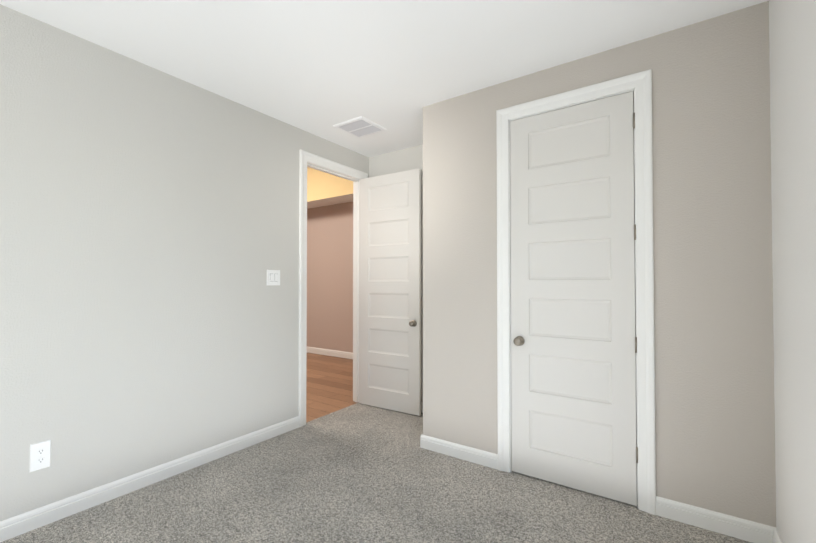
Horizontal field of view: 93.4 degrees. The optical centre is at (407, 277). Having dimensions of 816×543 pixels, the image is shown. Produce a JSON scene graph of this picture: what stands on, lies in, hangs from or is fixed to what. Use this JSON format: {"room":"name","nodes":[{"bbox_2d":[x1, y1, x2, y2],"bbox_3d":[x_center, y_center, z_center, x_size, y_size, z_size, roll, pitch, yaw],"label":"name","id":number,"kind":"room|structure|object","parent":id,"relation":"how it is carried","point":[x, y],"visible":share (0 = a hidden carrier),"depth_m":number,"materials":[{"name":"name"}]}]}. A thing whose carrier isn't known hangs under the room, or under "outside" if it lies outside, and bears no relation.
{"room":"empty bedroom","nodes":[
{"label":"empty bedroom","id":0,"kind":"room"},
{"bbox_2d":[0,4,368,520],"bbox_3d":[-1.300,-0.492,3.207,0.115,3.700,6.370,-1,-1,34],"label":"wall","id":1,"kind":"structure","parent":0,"point":[149,238],"depth_m":2.43,"materials":[{"name":"grey paint"}]},
{"bbox_2d":[29,439,50,472],"bbox_3d":[-1.985,0.963,2.077,0.010,0.148,0.084,-1,-1,34],"label":"electrical outlet plate","id":2,"kind":"object","parent":1,"relation":"attached to","point":[40,455],"visible":1,"depth_m":2.08,"materials":[{"name":"white plastic"}]},
{"bbox_2d":[0,416,298,542],"bbox_3d":[-1.990,1.290,2.060,0.016,0.100,3.513,-1,-1,34],"label":"baseboard","id":3,"kind":"structure","parent":1,"relation":"attached to","point":[12,527],"depth_m":2.40,"materials":[{"name":"white paint"}]},
{"bbox_2d":[267,270,279,284],"bbox_3d":[-1.150,-0.001,3.302,0.016,0.135,0.135,-1,-1,34],"label":"switch plate","id":4,"kind":"object","parent":1,"relation":"attached to","point":[273,277],"visible":1,"depth_m":3.30,"materials":[{"name":"white plastic"}]},
{"bbox_2d":[298,149,367,426],"bbox_3d":[-0.781,0.098,3.953,0.160,2.544,0.947,-1,-1,34],"label":"door frame","id":5,"kind":"structure","parent":1,"relation":"attached to","point":[305,157],"depth_m":3.60,"materials":[{"name":"white paint"}]},
{"bbox_2d":[359,168,420,415],"bbox_3d":[-0.197,0.141,4.022,0.770,2.440,0.162,-1,-1,34],"label":"entry door","id":6,"kind":"structure","parent":1,"relation":"in","point":[389,291],"depth_m":3.98,"materials":[{"name":"white paint"}]},
{"bbox_2d":[307,202,352,352],"bbox_3d":[-1.719,-0.429,7.289,5.200,3.700,0.115,-1,-1,34],"label":"wall","id":7,"kind":"structure","parent":0,"point":[329,277],"depth_m":7.00,"materials":[{"name":"beige paint"}]},
{"bbox_2d":[307,346,352,358],"bbox_3d":[-1.709,1.364,7.175,5.085,0.110,0.016,-1,-1,34],"label":"baseboard","id":8,"kind":"structure","parent":7,"relation":"attached to","point":[336,353],"depth_m":6.94,"materials":[{"name":"white paint"}]},
{"bbox_2d":[307,167,352,208],"bbox_3d":[-1.829,-1.803,7.049,5.085,0.960,0.440,-1,-1,34],"label":"ceiling soffit","id":9,"kind":"structure","parent":0,"point":[325,189],"depth_m":6.53,"materials":[{"name":"yellow paint"}]},
{"bbox_2d":[306,353,358,421],"bbox_3d":[-3.030,1.443,5.276,5.287,0.094,4.870,-1,-1,34],"label":"floor","id":10,"kind":"structure","parent":0,"point":[329,384],"depth_m":5.01,"materials":[{"name":"brown wood"}]},
{"bbox_2d":[1,403,751,542],"bbox_3d":[-0.346,1.382,1.527,3.383,0.100,4.730,-1,-1,34],"label":"floor carpet","id":11,"kind":"object","parent":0,"point":[359,473],"visible":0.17,"depth_m":2.28,"materials":[{"name":"grey carpet"}]},
{"bbox_2d":[0,0,768,156],"bbox_3d":[-0.335,-1.458,1.563,3.355,0.100,4.730,-1,-1,34],"label":"ceiling","id":12,"kind":"structure","parent":0,"point":[319,68],"depth_m":2.28,"materials":[{"name":"white paint"}]},
{"bbox_2d":[333,116,386,137],"bbox_3d":[-0.438,-1.371,3.526,0.348,0.012,0.348,-1,-1,34],"label":"ceiling vent","id":13,"kind":"object","parent":12,"relation":"in","point":[360,126],"visible":1,"depth_m":3.50,"materials":[{"name":"white"}]},
{"bbox_2d":[369,145,422,401],"bbox_3d":[0.972,-0.008,3.442,3.355,2.740,0.115,-1,-1,34],"label":"wall","id":14,"kind":"structure","parent":0,"point":[407,159],"depth_m":4.06,"materials":[{"name":"grey paint"}]},
{"bbox_2d":[423,1,775,526],"bbox_3d":[1.052,-0.022,2.526,2.185,2.740,0.115,-1,-1,34],"label":"wall","id":15,"kind":"structure","parent":0,"point":[713,329],"depth_m":2.13,"materials":[{"name":"beige paint"}]},
{"bbox_2d":[420,434,497,469],"bbox_3d":[0.375,1.303,2.891,0.632,0.100,0.016,-1,-1,34],"label":"baseboard","id":16,"kind":"structure","parent":15,"relation":"attached to","point":[470,454],"depth_m":2.87,"materials":[{"name":"white paint"}]},
{"bbox_2d":[510,91,637,505],"bbox_3d":[1.042,0.117,2.485,0.760,2.440,0.162,-1,-1,34],"label":"closet door","id":17,"kind":"structure","parent":15,"relation":"in","point":[573,350],"depth_m":2.45,"materials":[{"name":"white paint"}]},
{"bbox_2d":[496,69,655,514],"bbox_3d":[1.058,0.111,2.520,0.794,2.473,0.114,-1,-1,34],"label":"door frame","id":18,"kind":"structure","parent":15,"relation":"attached to","point":[633,90],"depth_m":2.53,"materials":[{"name":"white paint"}]},
{"bbox_2d":[656,496,767,542],"bbox_3d":[1.601,1.290,2.049,0.472,0.100,0.016,-1,-1,34],"label":"baseboard","id":19,"kind":"structure","parent":15,"relation":"attached to","point":[703,518],"depth_m":2.03,"materials":[{"name":"white paint"}]},
{"bbox_2d":[769,0,815,542],"bbox_3d":[0.968,-0.052,0.576,0.115,2.740,4.615,-1,-1,34],"label":"wall","id":20,"kind":"structure","parent":0,"point":[792,42],"depth_m":1.58,"materials":[{"name":"white paint"}]},
{"bbox_2d":[768,525,782,542],"bbox_3d":[0.745,1.264,0.348,0.016,0.100,3.790,-1,-1,34],"label":"baseboard","id":21,"kind":"structure","parent":20,"relation":"attached to","point":[773,535],"depth_m":1.90,"materials":[{"name":"white paint"}]}
]}

